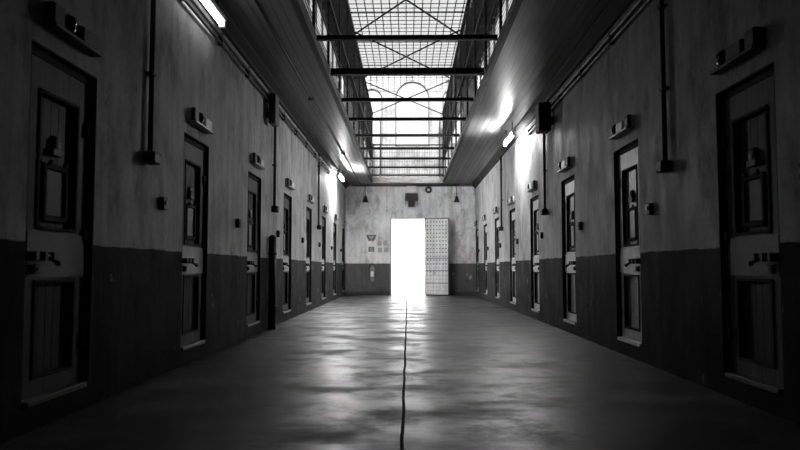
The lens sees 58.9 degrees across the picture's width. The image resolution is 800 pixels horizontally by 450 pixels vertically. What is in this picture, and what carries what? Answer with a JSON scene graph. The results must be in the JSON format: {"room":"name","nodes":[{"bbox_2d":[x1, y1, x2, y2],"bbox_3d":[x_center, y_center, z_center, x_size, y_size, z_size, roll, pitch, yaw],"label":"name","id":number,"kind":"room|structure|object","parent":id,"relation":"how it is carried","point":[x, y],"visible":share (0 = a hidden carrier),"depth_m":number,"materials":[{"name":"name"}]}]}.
{"room":"prison interior","nodes":[
{"label":"prison interior","id":0,"kind":"room"},
{"bbox_2d":[0,0,345,444],"bbox_3d":[-2.177,-2.177,11.078,0.300,7.550,26.800,0,-3,1],"label":"wall","id":1,"kind":"structure","parent":0,"point":[136,307],"depth_m":5.91,"materials":[{"name":"paint"}]},
{"bbox_2d":[20,39,96,410],"bbox_3d":[-2.196,0.007,4.413,0.369,2.100,0.860,0,-3,1],"label":"door","id":2,"kind":"structure","parent":1,"relation":"in","point":[58,262],"depth_m":4.45,"materials":[{"name":"paint"}]},
{"bbox_2d":[43,1,102,56],"bbox_3d":[-2.058,-1.235,4.487,0.085,0.159,0.640,0,-3,1],"label":"lamp","id":3,"kind":"object","parent":1,"relation":"attached to","point":[66,26],"visible":1,"depth_m":4.37,"materials":[{"name":"black metal"}]},
{"bbox_2d":[43,22,102,56],"bbox_3d":[-2.058,-1.167,4.482,0.085,0.023,0.640,0,-3,1],"label":"tray","id":4,"kind":"object","parent":3,"relation":"on","point":[58,28],"depth_m":4.42,"materials":[{"name":"black paint"}]},
{"bbox_2d":[143,0,160,164],"bbox_3d":[-2.035,-1.437,5.861,0.100,1.880,0.150,0,-3,1],"label":"conduit","id":5,"kind":"object","parent":1,"relation":"attached to","point":[150,157],"visible":1,"depth_m":5.83,"materials":[{"name":"black metal"}]},
{"bbox_2d":[159,197,167,209],"bbox_3d":[-2.053,-0.187,6.156,0.056,0.110,0.100,0,-3,1],"label":"box","id":6,"kind":"object","parent":1,"relation":"attached to","point":[163,201],"visible":1,"depth_m":6.11,"materials":[{"name":"metal"}]},
{"bbox_2d":[180,132,208,350],"bbox_3d":[-2.165,0.175,7.168,0.369,2.100,0.860,0,-3,1],"label":"door","id":7,"kind":"structure","parent":1,"relation":"in","point":[196,153],"depth_m":7.30,"materials":[{"name":"paint"}]},
{"bbox_2d":[188,107,213,133],"bbox_3d":[-2.027,-1.067,7.241,0.085,0.159,0.640,0,-3,1],"label":"lamp","id":8,"kind":"object","parent":1,"relation":"attached to","point":[196,118],"visible":1,"depth_m":7.11,"materials":[{"name":"grey metal"}]},
{"bbox_2d":[188,120,213,133],"bbox_3d":[-2.027,-1.000,7.237,0.085,0.023,0.640,0,-3,1],"label":"tray","id":9,"kind":"object","parent":8,"relation":"on","point":[205,128],"depth_m":7.19,"materials":[{"name":"grey metal"}]},
{"bbox_2d":[236,219,240,227],"bbox_3d":[-2.022,-0.022,8.881,0.056,0.110,0.100,0,-3,1],"label":"box","id":10,"kind":"object","parent":1,"relation":"attached to","point":[238,221],"visible":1,"depth_m":8.84,"materials":[{"name":"metal"}]},
{"bbox_2d":[246,171,260,326],"bbox_3d":[-2.134,0.340,9.892,0.369,2.100,0.860,0,-3,1],"label":"door","id":11,"kind":"structure","parent":1,"relation":"in","point":[254,182],"depth_m":10.09,"materials":[{"name":"paint"}]},
{"bbox_2d":[180,0,331,175],"bbox_3d":[-2.020,-2.049,8.864,0.055,0.145,21.400,0,-3,1],"label":"pipe","id":12,"kind":"object","parent":1,"relation":"attached to","point":[220,38],"visible":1,"depth_m":9.02,"materials":[{"name":"black metal"}]},
{"bbox_2d":[250,152,265,169],"bbox_3d":[-1.996,-0.902,9.966,0.085,0.159,0.640,0,-3,1],"label":"lamp","id":13,"kind":"object","parent":1,"relation":"attached to","point":[255,160],"visible":1,"depth_m":9.83,"materials":[{"name":"grey metal"}]},
{"bbox_2d":[250,162,265,169],"bbox_3d":[-1.996,-0.834,9.962,0.085,0.023,0.640,0,-3,1],"label":"tray","id":14,"kind":"object","parent":13,"relation":"on","point":[259,165],"depth_m":9.96,"materials":[{"name":"grey metal"}]},
{"bbox_2d":[266,93,278,126],"bbox_3d":[-1.950,-1.749,10.796,0.160,0.460,0.306,0,-3,1],"label":"wall speaker","id":15,"kind":"object","parent":1,"relation":"attached to","point":[272,113],"visible":1,"depth_m":10.65,"materials":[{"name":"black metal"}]},
{"bbox_2d":[268,97,274,121],"bbox_3d":[-1.926,-1.738,10.644,0.099,0.385,0.006,0,-3,1],"label":"grille","id":16,"kind":"object","parent":15,"relation":"attached to","point":[271,108],"depth_m":10.64,"materials":[{"name":"black metal"}]},
{"bbox_2d":[198,0,348,188],"bbox_3d":[-1.962,-2.133,11.072,0.130,0.140,26.800,0,-3,1],"label":"trim","id":17,"kind":"structure","parent":1,"relation":"attached to","point":[233,33],"depth_m":10.44,"materials":[{"name":"paint"}]},
{"bbox_2d":[271,127,278,212],"bbox_3d":[-1.974,-1.124,11.262,0.100,1.850,0.150,0,-3,1],"label":"conduit","id":18,"kind":"object","parent":1,"relation":"attached to","point":[275,209],"visible":0.8,"depth_m":11.22,"materials":[{"name":"black metal"}]},
{"bbox_2d":[282,193,291,313],"bbox_3d":[-2.103,0.506,12.617,0.369,2.100,0.860,0,-3,1],"label":"door","id":19,"kind":"structure","parent":1,"relation":"in","point":[287,214],"depth_m":12.85,"materials":[{"name":"paint"}]},
{"bbox_2d":[285,178,295,189],"bbox_3d":[-1.965,-0.737,12.691,0.085,0.159,0.640,0,-3,1],"label":"lamp","id":20,"kind":"object","parent":1,"relation":"attached to","point":[289,184],"visible":1,"depth_m":12.43,"materials":[{"name":"grey metal"}]},
{"bbox_2d":[285,185,295,189],"bbox_3d":[-1.965,-0.669,12.687,0.085,0.023,0.640,0,-3,1],"label":"tray","id":21,"kind":"object","parent":20,"relation":"on","point":[291,187],"depth_m":12.69,"materials":[{"name":"grey metal"}]},
{"bbox_2d":[306,206,311,305],"bbox_3d":[-2.072,0.671,15.342,0.369,2.100,0.860,0,-3,1],"label":"door","id":22,"kind":"structure","parent":1,"relation":"in","point":[308,210],"depth_m":15.59,"materials":[{"name":"paint"}]},
{"bbox_2d":[307,194,314,203],"bbox_3d":[-1.934,-0.571,15.416,0.085,0.159,0.640,0,-3,1],"label":"lamp","id":23,"kind":"object","parent":1,"relation":"attached to","point":[310,198],"visible":1,"depth_m":15.18,"materials":[{"name":"grey metal"}]},
{"bbox_2d":[317,153,321,229],"bbox_3d":[-1.911,-0.803,16.802,0.100,1.820,0.150,0,-3,1],"label":"conduit","id":24,"kind":"object","parent":1,"relation":"attached to","point":[319,227],"visible":1,"depth_m":16.78,"materials":[{"name":"black metal"}]},
{"bbox_2d":[321,216,325,299],"bbox_3d":[-2.041,0.837,18.067,0.369,2.100,0.860,0,-3,1],"label":"door","id":25,"kind":"structure","parent":1,"relation":"in","point":[323,287],"depth_m":18.34,"materials":[{"name":"paint"}]},
{"bbox_2d":[323,205,328,212],"bbox_3d":[-1.903,-0.406,18.141,0.085,0.159,0.640,0,-3,1],"label":"lamp","id":26,"kind":"object","parent":1,"relation":"attached to","point":[325,209],"visible":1,"depth_m":17.88,"materials":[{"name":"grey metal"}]},
{"bbox_2d":[308,0,344,97],"bbox_3d":[-1.999,-5.120,16.815,0.060,0.880,14.900,0,-3,1],"label":"window","id":27,"kind":"structure","parent":1,"relation":"in","point":[316,17],"depth_m":18.53,"materials":[{"name":"glass"}]},
{"bbox_2d":[333,223,336,295],"bbox_3d":[-2.010,1.002,20.791,0.369,2.100,0.860,0,-3,1],"label":"door","id":28,"kind":"structure","parent":1,"relation":"in","point":[334,224],"depth_m":21.06,"materials":[{"name":"paint"}]},
{"bbox_2d":[342,228,344,291],"bbox_3d":[-1.980,1.168,23.516,0.369,2.100,0.860,0,-3,1],"label":"door","id":29,"kind":"structure","parent":1,"relation":"in","point":[343,230],"depth_m":23.86,"materials":[{"name":"paint"}]},
{"bbox_2d":[0,295,799,449],"bbox_3d":[0.208,1.689,10.816,5.070,0.200,27.400,0,-3,1],"label":"floor","id":30,"kind":"structure","parent":0,"point":[347,372],"depth_m":5.17,"materials":[{"name":"concrete"}]},
{"bbox_2d":[267,235,276,328],"bbox_3d":[-1.957,0.869,10.840,0.136,1.440,0.136,0,-3,1],"label":"standpipe","id":31,"kind":"object","parent":30,"relation":"on","point":[272,253],"visible":1,"depth_m":10.79,"materials":[{"name":"black metal"}]},
{"bbox_2d":[320,0,498,78],"bbox_3d":[0.208,-5.947,11.280,4.610,0.240,26.800,0,-3,1],"label":"roof","id":32,"kind":"structure","parent":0,"point":[342,33],"depth_m":19.53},
{"bbox_2d":[348,0,472,77],"bbox_3d":[0.267,-5.527,18.668,3.147,0.058,12.066,0,-3,1],"label":"window","id":33,"kind":"structure","parent":32,"relation":"attached to","point":[405,19],"depth_m":19.75,"materials":[{"name":"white glass"}]},
{"bbox_2d":[345,76,475,294],"bbox_3d":[0.361,-1.409,24.563,5.070,7.650,0.330,0,-3,1],"label":"wall","id":34,"kind":"structure","parent":0,"point":[372,217],"depth_m":24.38,"materials":[{"name":"paint"}]},
{"bbox_2d":[345,291,389,294],"bbox_3d":[-1.105,2.337,24.204,1.540,0.130,0.025,0,-3,1],"label":"baseboard","id":35,"kind":"structure","parent":34,"relation":"attached to","point":[346,292],"depth_m":24.19,"materials":[{"name":"black paint"}]},
{"bbox_2d":[366,235,375,240],"bbox_3d":[-0.985,0.441,24.323,0.360,0.210,0.016,0,-3,1],"label":"wall sign","id":36,"kind":"object","parent":34,"relation":"attached to","point":[370,237],"visible":1,"depth_m":24.32,"materials":[{"name":"paper"}]},
{"bbox_2d":[368,247,373,251],"bbox_3d":[-0.985,0.833,24.297,0.200,0.170,0.020,0,-3,1],"label":"wall sign","id":37,"kind":"object","parent":34,"relation":"attached to","point":[370,249],"visible":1,"depth_m":24.29,"materials":[{"name":"paper"}]},
{"bbox_2d":[368,264,374,281],"bbox_3d":[-0.965,1.611,24.134,0.219,0.650,0.250,0,-3,1],"label":"fire extinguisher","id":38,"kind":"object","parent":34,"relation":"attached to","point":[372,269],"visible":1,"depth_m":24.09,"materials":[{"name":"paint"}]},
{"bbox_2d":[361,89,382,143],"bbox_3d":[-0.974,-3.759,24.706,0.740,1.960,0.060,0,-3,1],"label":"window","id":39,"kind":"structure","parent":34,"relation":"in","point":[376,106],"depth_m":24.70,"materials":[{"name":"glass"}]},
{"bbox_2d":[352,185,457,185],"bbox_3d":[0.171,-1.357,24.357,3.638,0.032,0.034,0,-3,1],"label":"horizontal pipe","id":40,"kind":"object","parent":34,"relation":"attached to","point":[352,185],"visible":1,"depth_m":24.34,"materials":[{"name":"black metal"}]},
{"bbox_2d":[390,217,425,294],"bbox_3d":[0.286,1.077,24.418,1.240,2.670,0.320,0,-3,1],"label":"trim","id":41,"kind":"structure","parent":34,"relation":"attached to","point":[391,218],"depth_m":24.30,"materials":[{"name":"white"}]},
{"bbox_2d":[348,184,472,186],"bbox_3d":[0.359,-1.358,24.400,4.470,0.070,0.050,0,-3,1],"label":"trim","id":42,"kind":"structure","parent":34,"relation":"attached to","point":[459,185],"depth_m":24.37,"materials":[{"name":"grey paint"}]},
{"bbox_2d":[405,193,417,206],"bbox_3d":[0.393,-0.845,24.240,0.440,0.460,0.305,0,-3,1],"label":"lamp","id":43,"kind":"object","parent":34,"relation":"attached to","point":[411,198],"visible":1,"depth_m":24.16,"materials":[{"name":"black metal"}]},
{"bbox_2d":[405,193,417,200],"bbox_3d":[0.393,-0.957,24.280,0.420,0.230,0.240,0,-3,1],"label":"hood","id":44,"kind":"object","parent":43,"relation":"attached to","point":[408,196],"depth_m":24.16,"materials":[{"name":"black paint"}]},
{"bbox_2d":[395,82,429,143],"bbox_3d":[0.431,-3.855,24.696,1.190,2.290,0.060,0,-3,1],"label":"window","id":45,"kind":"structure","parent":34,"relation":"in","point":[402,109],"depth_m":24.69,"materials":[{"name":"glass"}]},
{"bbox_2d":[425,186,431,192],"bbox_3d":[0.976,-1.205,24.323,0.213,0.240,0.196,-3,-5,41],"label":"bell","id":46,"kind":"object","parent":34,"relation":"attached to","point":[428,189],"visible":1,"depth_m":24.27,"materials":[{"name":"black paint"}]},
{"bbox_2d":[425,218,449,294],"bbox_3d":[1.260,1.059,24.113,0.851,2.610,0.106,-1,-4,17],"label":"door","id":47,"kind":"structure","parent":34,"relation":"in","point":[436,229],"depth_m":24.07,"materials":[{"name":"paint"}]},
{"bbox_2d":[427,291,475,294],"bbox_3d":[1.759,2.335,24.172,1.670,0.130,0.025,0,-3,1],"label":"baseboard","id":48,"kind":"structure","parent":34,"relation":"attached to","point":[451,292],"depth_m":24.16,"materials":[{"name":"black paint"}]},
{"bbox_2d":[442,90,463,143],"bbox_3d":[1.846,-3.761,24.674,0.740,1.960,0.060,0,-3,1],"label":"window","id":49,"kind":"structure","parent":34,"relation":"in","point":[444,95],"depth_m":24.65,"materials":[{"name":"glass"}]},
{"bbox_2d":[454,187,458,201],"bbox_3d":[1.941,-1.064,24.269,0.210,0.577,0.210,0,-3,1],"label":"hanging lamp","id":50,"kind":"object","parent":34,"relation":"attached to","point":[456,197],"visible":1,"depth_m":24.22,"materials":[{"name":"black metal"}]},
{"bbox_2d":[220,0,611,184],"bbox_3d":[0.208,-2.244,11.055,4.470,0.080,26.800,0,-3,1],"label":"ceiling","id":51,"kind":"structure","parent":0,"point":[543,34],"depth_m":10.26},
{"bbox_2d":[200,0,226,27],"bbox_3d":[-1.942,-2.311,7.101,0.090,0.265,1.250,0,-3,1],"label":"lamp","id":52,"kind":"object","parent":51,"relation":"hanging from","point":[211,6],"visible":1,"depth_m":7.38,"materials":[{"name":"white plastic"}]},
{"bbox_2d":[254,0,360,184],"bbox_3d":[-1.493,-2.110,12.268,0.110,0.040,24.200,0,-3,1],"label":"conduit","id":53,"kind":"object","parent":51,"relation":"attached to","point":[310,98],"visible":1,"depth_m":10.44,"materials":[{"name":"black metal"}]},
{"bbox_2d":[305,0,372,176],"bbox_3d":[-1.031,-3.120,15.436,0.095,2.200,16.248,0,-3,1],"label":"mesh fence","id":54,"kind":"object","parent":51,"relation":"on","point":[352,58],"visible":0.8,"depth_m":13.97,"materials":[{"name":"black metal"}]},
{"bbox_2d":[354,0,459,34],"bbox_3d":[0.137,-4.230,13.280,2.291,0.071,4.018,0,-3,1],"label":"brace","id":55,"kind":"object","parent":54,"relation":"attached to","point":[401,2],"visible":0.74,"depth_m":14.17,"materials":[{"name":"black metal"}]},
{"bbox_2d":[355,29,459,77],"bbox_3d":[0.181,-4.084,17.178,2.291,0.071,3.719,0,-3,1],"label":"brace","id":56,"kind":"object","parent":54,"relation":"attached to","point":[459,29],"visible":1,"depth_m":16.81,"materials":[{"name":"black metal"}]},
{"bbox_2d":[366,80,449,113],"bbox_3d":[0.227,-3.785,21.267,2.291,0.071,4.018,0,-3,1],"label":"brace","id":57,"kind":"object","parent":54,"relation":"attached to","point":[448,80],"visible":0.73,"depth_m":20.69,"materials":[{"name":"black metal"}]},
{"bbox_2d":[337,166,343,181],"bbox_3d":[-1.701,-1.480,20.373,0.090,0.315,1.250,0,-3,1],"label":"lamp","id":58,"kind":"object","parent":51,"relation":"hanging from","point":[339,174],"visible":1,"depth_m":20.13,"materials":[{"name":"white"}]},
{"bbox_2d":[291,0,522,181],"bbox_3d":[0.162,-2.002,15.374,2.480,0.160,16.250,0,-3,1],"label":"trim","id":59,"kind":"structure","parent":51,"relation":"attached to","point":[299,6],"depth_m":10.24,"materials":[{"name":"black metal"}]},
{"bbox_2d":[330,68,483,75],"bbox_3d":[0.108,-2.288,10.578,2.288,0.090,0.110,0,-3,1],"label":"crossbeam","id":60,"kind":"object","parent":59,"relation":"attached to","point":[334,71],"visible":1,"depth_m":10.56,"materials":[{"name":"black metal"}]},
{"bbox_2d":[316,34,497,40],"bbox_3d":[0.089,-2.369,8.960,2.288,0.055,0.072,0,-3,1],"label":"crossbeam","id":61,"kind":"object","parent":59,"relation":"attached to","point":[477,37],"visible":1,"depth_m":8.94,"materials":[{"name":"black metal"}]},
{"bbox_2d":[341,97,473,101],"bbox_3d":[0.127,-2.169,12.253,2.288,0.055,0.072,0,-3,1],"label":"crossbeam","id":62,"kind":"object","parent":59,"relation":"attached to","point":[455,99],"visible":1,"depth_m":12.23,"materials":[{"name":"black metal"}]},
{"bbox_2d":[349,117,465,120],"bbox_3d":[0.145,-2.072,13.850,2.288,0.055,0.072,0,-3,1],"label":"crossbeam","id":63,"kind":"object","parent":59,"relation":"attached to","point":[350,118],"visible":1,"depth_m":13.83,"materials":[{"name":"black metal"}]},
{"bbox_2d":[355,134,459,136],"bbox_3d":[0.164,-1.969,15.547,2.288,0.055,0.072,0,-3,1],"label":"crossbeam","id":64,"kind":"object","parent":59,"relation":"attached to","point":[356,135],"visible":1,"depth_m":15.54,"materials":[{"name":"black metal"}]},
{"bbox_2d":[360,147,454,149],"bbox_3d":[0.183,-1.866,17.244,2.288,0.055,0.072,0,-3,1],"label":"crossbeam","id":65,"kind":"object","parent":59,"relation":"attached to","point":[362,148],"visible":1,"depth_m":17.23,"materials":[{"name":"black metal"}]},
{"bbox_2d":[368,166,446,168],"bbox_3d":[0.220,-1.669,20.488,2.288,0.055,0.072,0,-3,1],"label":"crossbeam","id":66,"kind":"object","parent":59,"relation":"attached to","point":[369,167],"visible":1,"depth_m":20.47,"materials":[{"name":"black metal"}]},
{"bbox_2d":[371,174,443,175],"bbox_3d":[0.240,-1.562,22.234,2.288,0.055,0.072,0,-3,1],"label":"crossbeam","id":67,"kind":"object","parent":59,"relation":"attached to","point":[371,174],"visible":1,"depth_m":22.20,"materials":[{"name":"black metal"}]},
{"bbox_2d":[365,157,450,159],"bbox_3d":[0.201,-1.769,18.841,2.288,0.055,0.072,0,-3,1],"label":"crossbeam","id":68,"kind":"object","parent":59,"relation":"attached to","point":[366,158],"visible":1,"depth_m":18.83,"materials":[{"name":"black metal"}]},
{"bbox_2d":[372,177,442,182],"bbox_3d":[0.252,-1.492,23.357,2.360,0.170,0.350,0,-3,1],"label":"trim","id":69,"kind":"structure","parent":51,"relation":"attached to","point":[374,179],"depth_m":23.44,"materials":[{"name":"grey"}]},
{"bbox_2d":[373,121,442,176],"bbox_3d":[0.254,-2.566,23.567,2.360,2.000,0.040,0,-3,1],"label":"railing","id":70,"kind":"object","parent":69,"relation":"on","point":[380,144],"visible":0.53,"depth_m":23.55,"materials":[{"name":"metal"}]},
{"bbox_2d":[442,0,511,176],"bbox_3d":[1.354,-3.122,15.409,0.095,2.200,16.248,0,-3,1],"label":"mesh fence","id":71,"kind":"object","parent":51,"relation":"on","point":[473,26],"visible":0.82,"depth_m":13.89,"materials":[{"name":"black metal"}]},
{"bbox_2d":[503,122,515,146],"bbox_3d":[2.211,-1.847,14.339,0.090,0.315,1.250,0,-3,1],"label":"lamp","id":72,"kind":"object","parent":51,"relation":"hanging from","point":[512,132],"visible":1,"depth_m":14.12,"materials":[{"name":"white plastic"}]},
{"bbox_2d":[475,0,799,424],"bbox_3d":[2.593,-2.181,11.024,0.300,7.550,26.800,0,-3,1],"label":"wall","id":73,"kind":"structure","parent":0,"point":[680,249],"depth_m":6.50,"materials":[{"name":"paint"}]},
{"bbox_2d":[475,229,478,291],"bbox_3d":[2.684,1.181,23.733,0.369,2.100,0.860,0,-3,1],"label":"door","id":74,"kind":"structure","parent":73,"relation":"in","point":[477,261],"depth_m":24.04,"materials":[{"name":"paint"}]},
{"bbox_2d":[484,224,487,294],"bbox_3d":[2.655,1.024,21.148,0.369,2.100,0.860,0,-3,1],"label":"door","id":75,"kind":"structure","parent":73,"relation":"in","point":[485,225],"depth_m":21.51,"materials":[{"name":"paint"}]},
{"bbox_2d":[477,0,511,89],"bbox_3d":[2.541,-5.123,16.764,0.060,0.880,14.900,0,-3,1],"label":"window","id":76,"kind":"structure","parent":73,"relation":"in","point":[496,31],"depth_m":19.15,"materials":[{"name":"metal"}]},
{"bbox_2d":[492,207,497,213],"bbox_3d":[2.486,-0.384,18.495,0.085,0.159,0.640,0,-3,1],"label":"lamp","id":77,"kind":"object","parent":73,"relation":"attached to","point":[495,210],"visible":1,"depth_m":18.21,"materials":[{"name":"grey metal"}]},
{"bbox_2d":[495,217,499,298],"bbox_3d":[2.624,0.858,18.418,0.369,2.100,0.860,0,-3,1],"label":"door","id":78,"kind":"structure","parent":73,"relation":"in","point":[497,280],"depth_m":18.69,"materials":[{"name":"paint"}]},
{"bbox_2d":[499,157,502,230],"bbox_3d":[2.465,-0.769,17.352,0.100,1.820,0.150,0,-3,1],"label":"conduit","id":79,"kind":"object","parent":73,"relation":"attached to","point":[501,169],"visible":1,"depth_m":17.34,"materials":[{"name":"black metal"}]},
{"bbox_2d":[506,196,513,204],"bbox_3d":[2.455,-0.550,15.766,0.085,0.159,0.640,0,-3,1],"label":"lamp","id":80,"kind":"object","parent":73,"relation":"attached to","point":[510,200],"visible":1,"depth_m":15.54,"materials":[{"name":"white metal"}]},
{"bbox_2d":[509,208,515,304],"bbox_3d":[2.593,0.692,15.689,0.369,2.100,0.860,0,-3,1],"label":"door","id":81,"kind":"structure","parent":73,"relation":"in","point":[512,211],"depth_m":15.94,"materials":[{"name":"paint"}]},
{"bbox_2d":[527,180,536,191],"bbox_3d":[2.424,-0.716,13.036,0.085,0.159,0.640,0,-3,1],"label":"lamp","id":82,"kind":"object","parent":73,"relation":"attached to","point":[531,187],"visible":1,"depth_m":12.79,"materials":[{"name":"grey metal"}]},
{"bbox_2d":[530,195,539,312],"bbox_3d":[2.562,0.527,12.959,0.369,2.100,0.860,0,-3,1],"label":"door","id":83,"kind":"structure","parent":73,"relation":"in","point":[534,205],"depth_m":13.18,"materials":[{"name":"paint"}]},
{"bbox_2d":[535,102,552,133],"bbox_3d":[2.322,-1.715,11.346,0.250,0.460,0.306,0,-3,1],"label":"wall speaker","id":84,"kind":"object","parent":73,"relation":"attached to","point":[544,120],"visible":1,"depth_m":11.20,"materials":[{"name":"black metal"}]},
{"bbox_2d":[545,105,550,128],"bbox_3d":[2.340,-1.704,11.195,0.099,0.385,0.006,0,-3,1],"label":"grille","id":85,"kind":"object","parent":84,"relation":"attached to","point":[547,107],"depth_m":11.19,"materials":[{"name":"black metal"}]},
{"bbox_2d":[540,134,547,214],"bbox_3d":[2.403,-1.088,11.861,0.100,1.850,0.150,0,-3,1],"label":"conduit","id":86,"kind":"object","parent":73,"relation":"attached to","point":[544,211],"visible":0.81,"depth_m":11.83,"materials":[{"name":"black metal"}]},
{"bbox_2d":[472,0,634,187],"bbox_3d":[2.378,-2.136,11.024,0.130,0.140,26.800,0,-3,1],"label":"trim","id":87,"kind":"structure","parent":73,"relation":"attached to","point":[615,9],"depth_m":9.73,"materials":[{"name":"paint"}]},
{"bbox_2d":[557,156,571,172],"bbox_3d":[2.393,-0.881,10.306,0.085,0.159,0.640,0,-3,1],"label":"lamp","id":88,"kind":"object","parent":73,"relation":"attached to","point":[564,165],"visible":1,"depth_m":10.16,"materials":[{"name":"grey metal"}]},
{"bbox_2d":[557,165,571,172],"bbox_3d":[2.393,-0.814,10.302,0.085,0.023,0.640,0,-3,1],"label":"tray","id":89,"kind":"object","parent":88,"relation":"on","point":[563,168],"depth_m":10.26,"materials":[{"name":"grey metal"}]},
{"bbox_2d":[561,174,576,324],"bbox_3d":[2.531,0.361,10.229,0.369,2.100,0.860,0,-3,1],"label":"door","id":90,"kind":"structure","parent":73,"relation":"in","point":[568,184],"depth_m":10.42,"materials":[{"name":"paint"}]},
{"bbox_2d":[577,222,581,229],"bbox_3d":[2.399,0.013,9.460,0.056,0.110,0.100,0,-3,1],"label":"box","id":91,"kind":"object","parent":73,"relation":"attached to","point":[579,224],"visible":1,"depth_m":9.41,"materials":[{"name":"metal"}]},
{"bbox_2d":[525,0,649,136],"bbox_3d":[2.354,-2.228,5.920,0.055,0.145,15.600,0,-3,1],"label":"pipe","id":92,"kind":"object","parent":73,"relation":"attached to","point":[610,38],"visible":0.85,"depth_m":8.41,"materials":[{"name":"black metal"}]},
{"bbox_2d":[609,114,633,139],"bbox_3d":[2.362,-1.047,7.576,0.085,0.159,0.640,0,-3,1],"label":"lamp","id":93,"kind":"object","parent":73,"relation":"attached to","point":[626,125],"visible":1,"depth_m":7.45,"materials":[{"name":"grey metal"}]},
{"bbox_2d":[609,126,633,139],"bbox_3d":[2.362,-0.979,7.572,0.085,0.023,0.640,0,-3,1],"label":"tray","id":94,"kind":"object","parent":93,"relation":"on","point":[621,131],"depth_m":7.51,"materials":[{"name":"grey metal"}]},
{"bbox_2d":[613,138,641,346],"bbox_3d":[2.500,0.195,7.499,0.369,2.100,0.860,0,-3,1],"label":"door","id":95,"kind":"structure","parent":73,"relation":"in","point":[626,158],"depth_m":7.63,"materials":[{"name":"paint"}]},
{"bbox_2d":[645,203,653,214],"bbox_3d":[2.368,-0.152,6.730,0.056,0.110,0.100,0,-3,1],"label":"box","id":96,"kind":"object","parent":73,"relation":"attached to","point":[649,208],"visible":1,"depth_m":6.68,"materials":[{"name":"metal"}]},
{"bbox_2d":[655,0,671,172],"bbox_3d":[2.341,-1.408,6.341,0.100,1.880,0.150,0,-3,1],"label":"conduit","id":97,"kind":"object","parent":73,"relation":"attached to","point":[665,165],"visible":1,"depth_m":6.31,"materials":[{"name":"black metal"}]},
{"bbox_2d":[710,26,764,74],"bbox_3d":[2.332,-1.208,4.926,0.085,0.159,0.640,0,-3,1],"label":"lamp","id":98,"kind":"object","parent":73,"relation":"attached to","point":[752,42],"visible":1,"depth_m":4.80,"materials":[{"name":"black metal"}]},
{"bbox_2d":[710,45,764,74],"bbox_3d":[2.332,-1.140,4.922,0.085,0.023,0.640,0,-3,1],"label":"tray","id":99,"kind":"object","parent":98,"relation":"on","point":[740,56],"depth_m":4.87,"materials":[{"name":"black paint"}]},
{"bbox_2d":[715,61,784,395],"bbox_3d":[2.470,0.034,4.849,0.369,2.100,0.860,0,-3,1],"label":"door","id":100,"kind":"structure","parent":73,"relation":"in","point":[747,166],"depth_m":4.91,"materials":[{"name":"paint"}]},
{"label":"outside","id":101,"kind":"structure","parent":0,"visible":0},
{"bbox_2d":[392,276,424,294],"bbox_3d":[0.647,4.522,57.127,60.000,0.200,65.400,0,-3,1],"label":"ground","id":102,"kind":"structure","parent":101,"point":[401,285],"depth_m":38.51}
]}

